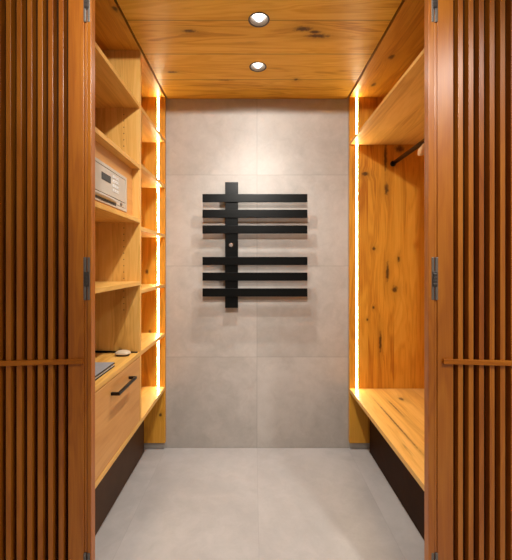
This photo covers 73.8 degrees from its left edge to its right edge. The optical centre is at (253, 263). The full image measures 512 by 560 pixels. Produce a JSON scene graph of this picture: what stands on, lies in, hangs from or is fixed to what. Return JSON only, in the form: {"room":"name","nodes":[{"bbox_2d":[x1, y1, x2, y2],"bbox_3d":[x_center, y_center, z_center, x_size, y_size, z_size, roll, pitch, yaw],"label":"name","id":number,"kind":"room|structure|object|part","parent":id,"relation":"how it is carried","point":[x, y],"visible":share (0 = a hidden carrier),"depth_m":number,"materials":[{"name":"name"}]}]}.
{"room":"changing room","nodes":[
{"label":"changing room","id":0,"kind":"room"},
{"bbox_2d":[144,83,369,447],"bbox_3d":[0.000,0.023,2.300,3.500,2.500,0.100,0,0,0],"label":"wall","id":1,"kind":"structure","parent":0,"point":[263,372],"depth_m":2.25,"materials":[{"name":"tile"}]},
{"bbox_2d":[202,182,306,307],"bbox_3d":[0.009,-0.122,2.213,0.670,0.807,0.074,0,0,0],"label":"towel radiator","id":2,"kind":"object","parent":1,"relation":"attached to","point":[231,229],"visible":1,"depth_m":2.18,"materials":[{"name":"black metal"}]},
{"bbox_3d":[-0.141,-0.122,2.199,0.083,0.807,0.026,0,0,0],"label":"post","id":3,"kind":"part","parent":2,"relation":"part of","materials":[{"name":"black metal"}]},
{"bbox_2d":[116,0,402,81],"bbox_3d":[0.098,-1.204,1.725,2.296,0.015,1.050,0,0,0],"label":"trim","id":4,"kind":"structure","parent":1,"relation":"attached to","point":[116,0],"depth_m":1.80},
{"bbox_2d":[95,448,423,559],"bbox_3d":[0.000,1.243,0.375,3.500,0.060,3.750,0,0,0],"label":"floor","id":5,"kind":"structure","parent":0,"point":[175,503],"depth_m":1.67,"materials":[{"name":"tile"}]},
{"bbox_2d":[95,0,165,534],"bbox_3d":[-0.792,0.053,1.726,0.500,2.320,1.043,0,0,0],"label":"shelf unit","id":6,"kind":"object","parent":5,"relation":"on","point":[130,101],"visible":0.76,"depth_m":1.73,"materials":[{"name":"brown wood"}]},
{"bbox_2d":[95,362,114,380],"bbox_3d":[-0.736,0.438,1.372,0.259,0.019,0.240,0,0,0],"label":"folder","id":7,"kind":"object","parent":6,"relation":"on","point":[101,368],"visible":0.22,"depth_m":1.42,"materials":[{"name":"paper"}]},
{"bbox_2d":[95,157,126,211],"bbox_3d":[-0.773,-0.322,1.456,0.354,0.186,0.388,0,0,0],"label":"safe","id":8,"kind":"object","parent":6,"relation":"on","point":[110,185],"visible":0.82,"depth_m":1.45,"materials":[{"name":"beige paint"}]},
{"bbox_3d":[-0.605,-0.277,1.407,0.017,0.019,0.235,0,0,0],"label":"lever","id":9,"kind":"part","parent":8,"relation":"part of","materials":[{"name":"beige paint"}]},
{"bbox_2d":[95,350,137,352],"bbox_3d":[-0.752,0.440,1.721,0.335,0.015,0.016,0,0,0],"label":"shoe horn","id":10,"kind":"object","parent":6,"relation":"on","point":[96,351],"visible":0.41,"depth_m":1.72,"materials":[{"name":"brown wood"}]},
{"bbox_3d":[-0.803,0.098,1.480,0.453,0.020,0.509,0,0,0],"label":"shelf","id":11,"kind":"part","parent":6,"relation":"part of","materials":[{"name":"brown wood"}]},
{"bbox_3d":[-0.803,-0.219,1.480,0.453,0.020,0.509,0,0,0],"label":"shelf","id":12,"kind":"part","parent":6,"relation":"part of","materials":[{"name":"brown wood"}]},
{"bbox_3d":[-0.803,-0.492,1.480,0.453,0.020,0.509,0,0,0],"label":"shelf","id":13,"kind":"part","parent":6,"relation":"part of","materials":[{"name":"brown wood"}]},
{"bbox_3d":[-0.803,-0.802,1.480,0.453,0.020,0.509,0,0,0],"label":"shelf","id":14,"kind":"part","parent":6,"relation":"part of","materials":[{"name":"brown wood"}]},
{"bbox_3d":[-0.587,0.634,1.480,0.017,0.322,0.505,0,0,0],"label":"drawer","id":15,"kind":"part","parent":6,"relation":"part of","materials":[{"name":"brown wood"}]},
{"bbox_2d":[115,350,130,356],"bbox_3d":[-0.640,0.434,1.672,0.074,0.026,0.058,0,0,0],"label":"brush","id":16,"kind":"object","parent":6,"relation":"on","point":[120,353],"visible":1,"depth_m":1.65,"materials":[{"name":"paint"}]},
{"bbox_3d":[-0.560,0.527,1.484,0.036,0.012,0.207,0,0,0],"label":"drawer handle","id":17,"kind":"part","parent":6,"relation":"part of","materials":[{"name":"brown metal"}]},
{"bbox_3d":[-0.803,0.809,1.724,0.453,0.023,0.998,0,0,0],"label":"panel","id":18,"kind":"part","parent":6,"relation":"part of","materials":[{"name":"brown wood"}]},
{"bbox_3d":[-0.803,-1.097,1.736,0.453,0.020,1.023,0,0,0],"label":"panel","id":19,"kind":"part","parent":6,"relation":"part of","materials":[{"name":"brown wood"}]},
{"bbox_3d":[-0.803,0.633,1.744,0.453,0.329,0.020,0,0,0],"label":"drawer","id":20,"kind":"part","parent":6,"relation":"part of","materials":[{"name":"brown wood"}]},
{"bbox_3d":[-0.803,0.141,1.989,0.453,0.020,0.469,0,0,0],"label":"shelf","id":21,"kind":"part","parent":6,"relation":"part of","materials":[{"name":"brown wood"}]},
{"bbox_3d":[-0.803,-0.183,1.989,0.453,0.020,0.469,0,0,0],"label":"shelf","id":22,"kind":"part","parent":6,"relation":"part of","materials":[{"name":"brown wood"}]},
{"bbox_3d":[-0.803,-0.505,1.989,0.453,0.020,0.469,0,0,0],"label":"shelf","id":23,"kind":"part","parent":6,"relation":"part of","materials":[{"name":"brown wood"}]},
{"bbox_3d":[-0.803,-0.802,1.989,0.453,0.020,0.469,0,0,0],"label":"shelf","id":24,"kind":"part","parent":6,"relation":"part of","materials":[{"name":"brown wood"}]},
{"bbox_3d":[-0.803,0.041,2.236,0.453,2.255,0.024,0,0,0],"label":"panel","id":25,"kind":"part","parent":6,"relation":"part of","materials":[{"name":"brown wood"}]},
{"bbox_2d":[349,0,423,538],"bbox_3d":[0.932,0.053,1.726,0.612,2.320,1.043,0,0,0],"label":"wardrobe","id":26,"kind":"object","parent":5,"relation":"on","point":[386,102],"visible":0.43,"depth_m":2.22,"materials":[{"name":"brown wood"}]},
{"bbox_3d":[0.926,-1.097,1.736,0.600,0.020,1.023,0,0,0],"label":"panel","id":27,"kind":"part","parent":26,"relation":"part of","materials":[{"name":"brown wood"}]},
{"bbox_3d":[0.926,0.041,2.236,0.600,2.255,0.024,0,0,0],"label":"panel","id":28,"kind":"part","parent":26,"relation":"part of","materials":[{"name":"brown wood"}]},
{"bbox_2d":[350,49,423,144],"bbox_3d":[0.926,-0.785,1.724,0.600,0.016,0.998,0,0,0],"label":"shelf","id":29,"kind":"object","parent":26,"relation":"attached to","point":[398,119],"depth_m":1.80,"materials":[{"name":"brown wood"}]},
{"bbox_3d":[0.908,-0.653,1.724,0.016,0.030,0.999,0,0,0],"label":"hanging rail","id":30,"kind":"part","parent":26,"relation":"part of","materials":[{"name":"black metal"}]},
{"bbox_2d":[418,144,423,155],"bbox_3d":[0.908,-0.565,1.436,0.416,0.214,0.040,0,0,0],"label":"clothes hanger","id":31,"kind":"object","parent":26,"relation":"hanging from","point":[421,149],"visible":0.03,"depth_m":1.43,"materials":[{"name":"brown wood"}]},
{"bbox_2d":[117,0,401,98],"bbox_3d":[0.025,-1.098,1.724,1.179,0.022,1.047,0,0,0],"label":"ceiling","id":32,"kind":"structure","parent":0,"point":[195,49],"depth_m":1.68,"materials":[{"name":"brown wood"}]},
{"bbox_2d":[249,62,266,71],"bbox_3d":[0.025,-1.109,1.882,0.095,0.053,0.095,0,0,0],"label":"recessed light","id":33,"kind":"object","parent":32,"relation":"in","point":[256,66],"visible":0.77,"depth_m":1.90,"materials":[{"name":"white"}]},
{"bbox_2d":[248,12,269,27],"bbox_3d":[0.024,-1.109,1.519,0.095,0.053,0.095,0,0,0],"label":"recessed light","id":34,"kind":"object","parent":32,"relation":"in","point":[257,19],"visible":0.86,"depth_m":1.53,"materials":[{"name":"white"}]},
{"bbox_3d":[0.000,-0.007,1.167,3.500,2.440,0.065,0,0,0],"label":"wall","id":35,"kind":"structure","parent":0,"visible":0},
{"bbox_2d":[0,0,89,559],"bbox_3d":[-0.784,0.057,1.088,0.516,2.288,0.041,0,0,-5],"label":"door","id":36,"kind":"structure","parent":35,"relation":"in","point":[45,261],"depth_m":1.09,"materials":[{"name":"wood"}]},
{"bbox_2d":[88,0,94,559],"bbox_3d":[-0.570,0.033,1.149,0.094,2.360,0.098,0,0,0],"label":"door frame","id":37,"kind":"structure","parent":35,"relation":"attached to","point":[91,25],"depth_m":1.10,"materials":[{"name":"brown wood"}]},
{"bbox_2d":[424,0,433,559],"bbox_3d":[0.614,0.033,1.149,0.099,2.360,0.098,0,0,0],"label":"door frame","id":38,"kind":"structure","parent":35,"relation":"attached to","point":[428,25],"depth_m":1.10,"materials":[{"name":"brown wood"}]},
{"bbox_2d":[431,0,511,559],"bbox_3d":[0.831,0.057,1.088,0.516,2.288,0.041,0,0,5],"label":"door","id":39,"kind":"structure","parent":35,"relation":"in","point":[471,263],"depth_m":1.09,"materials":[{"name":"wood"}]}
]}

